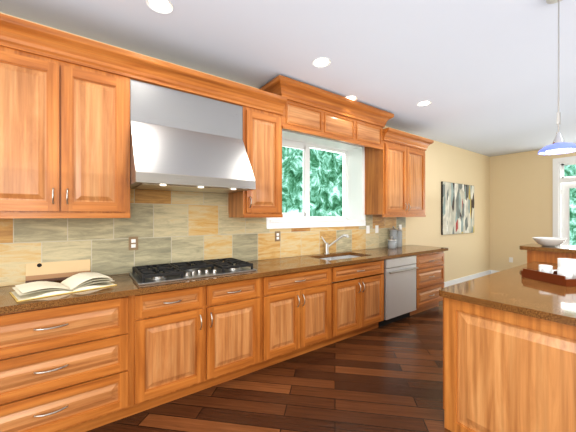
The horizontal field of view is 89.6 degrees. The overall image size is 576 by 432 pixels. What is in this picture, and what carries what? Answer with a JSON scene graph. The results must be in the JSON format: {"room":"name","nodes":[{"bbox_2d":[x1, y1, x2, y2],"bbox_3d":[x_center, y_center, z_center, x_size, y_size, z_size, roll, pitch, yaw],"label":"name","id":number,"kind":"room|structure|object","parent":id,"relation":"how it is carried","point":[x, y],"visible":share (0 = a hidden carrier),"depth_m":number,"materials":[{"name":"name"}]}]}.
{"room":"kitchen","nodes":[
{"label":"kitchen","id":0,"kind":"room"},
{"bbox_2d":[0,12,489,286],"bbox_3d":[0.166,-0.010,3.831,11.550,2.820,0.400,0,0,-36],"label":"wall","id":1,"kind":"structure","parent":0,"point":[466,254],"depth_m":5.89,"materials":[{"name":"beige paint"}]},
{"bbox_2d":[0,17,131,216],"bbox_3d":[-1.655,-0.610,2.055,0.910,1.180,0.348,0,0,-36],"label":"upper cabinet","id":2,"kind":"object","parent":1,"relation":"attached to","point":[64,124],"depth_m":1.94,"materials":[{"name":"brown wood"}]},
{"bbox_2d":[130,79,255,192],"bbox_3d":[-0.832,-0.632,2.502,0.944,0.816,0.565,0,0,-36],"label":"range hood","id":3,"kind":"object","parent":1,"relation":"attached to","point":[183,141],"visible":0.96,"depth_m":2.36,"materials":[{"name":"silver metal"}]},
{"bbox_2d":[0,189,405,285],"bbox_3d":[-0.359,0.084,3.199,5.760,0.808,0.009,0,0,-36],"label":"tile backsplash","id":4,"kind":"structure","parent":1,"relation":"attached to","point":[166,227],"depth_m":2.65,"materials":[{"name":"tile"}]},
{"bbox_2d":[129,236,137,249],"bbox_3d":[-1.327,0.235,2.490,0.072,0.116,0.006,0,0,-36],"label":"electrical outlet","id":5,"kind":"object","parent":4,"relation":"attached to","point":[133,243],"visible":1,"depth_m":2.49,"materials":[{"name":"brown plastic"}]},
{"bbox_2d":[275,231,279,240],"bbox_3d":[-0.119,0.235,3.362,0.072,0.116,0.006,0,0,-36],"label":"electrical outlet","id":6,"kind":"object","parent":4,"relation":"attached to","point":[277,235],"visible":1,"depth_m":3.36,"materials":[{"name":"brown plastic"}]},
{"bbox_2d":[228,85,283,216],"bbox_3d":[-0.335,-0.610,3.006,0.450,1.180,0.348,0,0,-36],"label":"upper cabinet","id":7,"kind":"object","parent":1,"relation":"attached to","point":[263,114],"depth_m":2.85,"materials":[{"name":"brown wood"}]},
{"bbox_2d":[266,129,365,228],"bbox_3d":[0.350,-0.472,3.908,1.704,1.235,0.370,0,0,-36],"label":"window","id":8,"kind":"structure","parent":1,"relation":"attached to","point":[353,185],"depth_m":4.08,"materials":[{"name":"white"}]},
{"bbox_2d":[260,75,393,132],"bbox_3d":[0.559,-1.312,3.599,1.898,0.174,0.432,0,0,-36],"label":"upper cabinet","id":9,"kind":"object","parent":1,"relation":"attached to","point":[312,103],"depth_m":3.32,"materials":[{"name":"brown wood"}]},
{"bbox_2d":[360,125,433,216],"bbox_3d":[1.711,-0.610,4.438,1.199,1.180,0.420,0,0,-36],"label":"upper cabinet","id":10,"kind":"object","parent":1,"relation":"attached to","point":[394,159],"depth_m":4.18,"materials":[{"name":"brown wood"}]},
{"bbox_2d":[441,181,473,234],"bbox_3d":[3.525,-0.150,5.985,1.388,1.028,0.034,0,0,-36],"label":"painting","id":11,"kind":"object","parent":1,"relation":"attached to","point":[457,208],"visible":1,"depth_m":5.89,"materials":[{"name":"multicoloured"}]},
{"bbox_2d":[444,270,490,286],"bbox_3d":[3.480,1.345,5.961,3.379,0.110,0.019,0,0,-36],"label":"baseboard","id":12,"kind":"structure","parent":1,"relation":"attached to","point":[464,279],"depth_m":6.19,"materials":[{"name":"white"}]},
{"bbox_2d":[86,300,450,431],"bbox_3d":[2.099,1.425,1.150,11.550,0.050,7.010,0,0,-36],"label":"floor","id":13,"kind":"structure","parent":0,"point":[387,377],"depth_m":2.27,"materials":[{"name":"brown wood"}]},
{"bbox_2d":[0,295,135,431],"bbox_3d":[-1.644,0.966,1.895,1.027,0.868,0.598,0,0,-36],"label":"base cabinet","id":14,"kind":"object","parent":13,"relation":"on","point":[83,367],"depth_m":1.76,"materials":[{"name":"brown wood"}]},
{"bbox_2d":[0,245,447,313],"bbox_3d":[-0.115,0.615,2.980,5.900,0.250,0.629,0,0,-36],"label":"countertop","id":15,"kind":"structure","parent":14,"relation":"on","point":[127,285],"depth_m":2.35,"materials":[{"name":"stone"}]},
{"bbox_2d":[25,259,89,282],"bbox_3d":[-1.736,0.376,2.206,0.385,0.224,0.053,0,0,-36],"label":"cutting board","id":16,"kind":"object","parent":15,"relation":"on","point":[53,271],"visible":0.65,"depth_m":2.18,"materials":[{"name":"brown wood"}]},
{"bbox_2d":[9,272,116,301],"bbox_3d":[-1.490,0.453,1.946,0.300,0.072,0.520,0,0,40],"label":"cookbook","id":17,"kind":"object","parent":15,"relation":"on","point":[83,281],"visible":1,"depth_m":1.88,"materials":[{"name":"white paper"}]},
{"bbox_2d":[129,258,256,284],"bbox_3d":[-0.807,0.457,2.513,0.950,0.064,0.490,0,0,-36],"label":"cooktop","id":18,"kind":"object","parent":15,"relation":"in","point":[146,275],"visible":1,"depth_m":2.43,"materials":[{"name":"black metal"}]},
{"bbox_2d":[322,234,348,253],"bbox_3d":[0.592,0.356,3.717,0.228,0.266,0.330,0,0,-36],"label":"faucet","id":19,"kind":"object","parent":15,"relation":"on","point":[327,245],"visible":0.9,"depth_m":3.72,"materials":[{"name":"silver metal"}]},
{"bbox_2d":[387,236,395,248],"bbox_3d":[1.570,0.398,4.387,0.126,0.182,0.126,0,0,-36],"label":"canister","id":20,"kind":"object","parent":15,"relation":"on","point":[391,242],"visible":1,"depth_m":4.35,"materials":[{"name":"grey metal"}]},
{"bbox_2d":[389,226,397,247],"bbox_3d":[1.648,0.323,4.536,0.122,0.332,0.122,0,0,-36],"label":"canister","id":21,"kind":"object","parent":15,"relation":"on","point":[392,233],"visible":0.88,"depth_m":4.52,"materials":[{"name":"grey metal"}]},
{"bbox_2d":[395,227,401,246],"bbox_3d":[1.772,0.333,4.638,0.110,0.312,0.110,0,0,-36],"label":"canister","id":22,"kind":"object","parent":15,"relation":"on","point":[399,236],"visible":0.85,"depth_m":4.60,"materials":[{"name":"grey metal"}]},
{"bbox_2d":[136,277,263,413],"bbox_3d":[-0.815,0.966,2.493,1.016,0.868,0.598,0,0,-36],"label":"base cabinet","id":23,"kind":"object","parent":13,"relation":"on","point":[190,340],"depth_m":2.21,"materials":[{"name":"brown wood"}]},
{"bbox_2d":[264,267,335,367],"bbox_3d":[-0.050,0.966,3.044,0.870,0.868,0.598,0,0,-36],"label":"base cabinet","id":24,"kind":"object","parent":13,"relation":"on","point":[300,307],"depth_m":2.79,"materials":[{"name":"brown wood"}]},
{"bbox_2d":[379,255,417,326],"bbox_3d":[1.331,0.968,3.983,0.680,0.864,0.616,0,0,-36],"label":"dishwasher","id":25,"kind":"object","parent":13,"relation":"on","point":[399,288],"visible":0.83,"depth_m":3.74,"materials":[{"name":"silver metal"}]},
{"bbox_2d":[380,251,443,315],"bbox_3d":[1.910,0.966,4.458,0.801,0.868,0.598,0,0,-36],"label":"base cabinet","id":26,"kind":"object","parent":13,"relation":"on","point":[430,271],"depth_m":4.17,"materials":[{"name":"brown wood"}]},
{"bbox_2d":[443,250,575,431],"bbox_3d":[2.262,0.885,2.069,2.170,1.029,1.390,0,0,-36],"label":"kitchen island","id":27,"kind":"object","parent":13,"relation":"on","point":[505,371],"visible":0.65,"depth_m":1.65,"materials":[{"name":"brown wood"}]},
{"bbox_2d":[439,261,575,326],"bbox_3d":[2.198,0.510,2.020,2.069,0.040,1.265,0,0,-36],"label":"island countertop","id":28,"kind":"structure","parent":27,"relation":"on","point":[512,290],"depth_m":1.81,"materials":[{"name":"stone"}]},
{"bbox_2d":[521,268,575,286],"bbox_3d":[2.147,0.455,2.202,0.500,0.070,0.330,0,0,-8],"label":"tray","id":29,"kind":"object","parent":28,"relation":"on","point":[554,278],"visible":0.73,"depth_m":2.13,"materials":[{"name":"brown wood"}]},
{"bbox_2d":[539,264,552,272],"bbox_3d":[1.977,0.428,2.232,0.115,0.095,0.081,0,0,-36],"label":"mug","id":30,"kind":"object","parent":29,"relation":"on","point":[546,268],"visible":0.5,"depth_m":2.21,"materials":[{"name":"white ceramic"}]},
{"bbox_2d":[551,267,572,278],"bbox_3d":[2.010,0.428,2.126,0.081,0.095,0.110,0,0,-36],"label":"mug","id":31,"kind":"object","parent":29,"relation":"on","point":[566,272],"visible":0.54,"depth_m":2.09,"materials":[{"name":"white ceramic"}]},
{"bbox_2d":[557,258,575,278],"bbox_3d":[2.128,0.401,2.184,0.109,0.150,0.144,0,0,-36],"label":"mug","id":32,"kind":"object","parent":29,"relation":"on","point":[566,262],"visible":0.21,"depth_m":2.16,"materials":[{"name":"white ceramic"}]},
{"bbox_2d":[519,244,575,253],"bbox_3d":[3.209,0.350,2.697,0.480,0.040,1.600,0,0,-36],"label":"island countertop","id":33,"kind":"structure","parent":27,"relation":"on","point":[558,248],"depth_m":3.04,"materials":[{"name":"stone"}]},
{"bbox_2d":[532,237,566,246],"bbox_3d":[2.848,0.284,3.163,0.280,0.090,0.280,0,0,-36],"label":"bowl","id":34,"kind":"object","parent":33,"relation":"on","point":[549,241],"visible":1,"depth_m":3.10,"materials":[{"name":"white ceramic"}]},
{"bbox_2d":[0,0,575,156],"bbox_3d":[2.099,-1.460,1.150,11.550,0.080,7.010,0,0,-36],"label":"ceiling","id":35,"kind":"structure","parent":0,"point":[481,76],"depth_m":2.47,"materials":[{"name":"white paint"}]},
{"bbox_2d":[146,0,172,13],"bbox_3d":[-0.860,-1.418,1.944,0.170,0.004,0.170,0,0,-36],"label":"recessed light","id":36,"kind":"object","parent":35,"relation":"in","point":[163,6],"visible":1,"depth_m":1.96,"materials":[{"name":"white"}]},
{"bbox_2d":[313,57,330,66],"bbox_3d":[0.312,-1.418,2.679,0.170,0.004,0.170,0,0,-36],"label":"recessed light","id":37,"kind":"object","parent":35,"relation":"in","point":[321,62],"visible":1,"depth_m":2.68,"materials":[{"name":"white"}]},
{"bbox_2d":[346,96,357,99],"bbox_3d":[0.753,-1.418,3.502,0.170,0.004,0.170,0,0,-36],"label":"recessed light","id":38,"kind":"object","parent":35,"relation":"in","point":[353,97],"visible":0.46,"depth_m":3.47,"materials":[{"name":"white"}]},
{"bbox_2d":[417,101,431,105],"bbox_3d":[1.716,-1.418,3.655,0.170,0.004,0.170,0,0,-36],"label":"recessed light","id":39,"kind":"object","parent":35,"relation":"in","point":[423,103],"visible":1,"depth_m":3.65,"materials":[{"name":"white"}]},
{"bbox_2d":[538,0,575,154],"bbox_3d":[1.725,-0.914,1.848,0.204,1.012,0.204,0,0,-36],"label":"pendant light","id":40,"kind":"object","parent":35,"relation":"hanging from","point":[558,145],"visible":1,"depth_m":1.84,"materials":[{"name":"silver metal"}]},
{"bbox_2d":[490,150,575,270],"bbox_3d":[6.839,-0.010,4.322,0.150,2.820,6.610,0,0,-36],"label":"wall","id":41,"kind":"structure","parent":0,"point":[521,198],"depth_m":6.51,"materials":[{"name":"beige paint"}]},
{"bbox_2d":[553,156,575,245],"bbox_3d":[5.887,0.105,5.627,0.168,2.590,1.100,0,0,-36],"label":"door frame","id":42,"kind":"structure","parent":41,"relation":"attached to","point":[562,185],"depth_m":5.94,"materials":[{"name":"white"}]},
{"label":"outside","id":43,"kind":"structure","parent":0,"visible":0},
{"bbox_2d":[282,146,342,215],"bbox_3d":[-0.355,-0.550,5.194,5.500,3.300,0.020,0,0,-36],"label":"window","id":44,"kind":"structure","parent":43,"point":[326,183],"depth_m":5.84,"materials":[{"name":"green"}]},
{"bbox_2d":[564,164,575,245],"bbox_3d":[7.047,-0.200,6.316,0.020,3.600,5.000,0,0,-36],"label":"door","id":45,"kind":"structure","parent":43,"point":[569,170],"depth_m":6.81,"materials":[{"name":"clear glass"}]}
]}

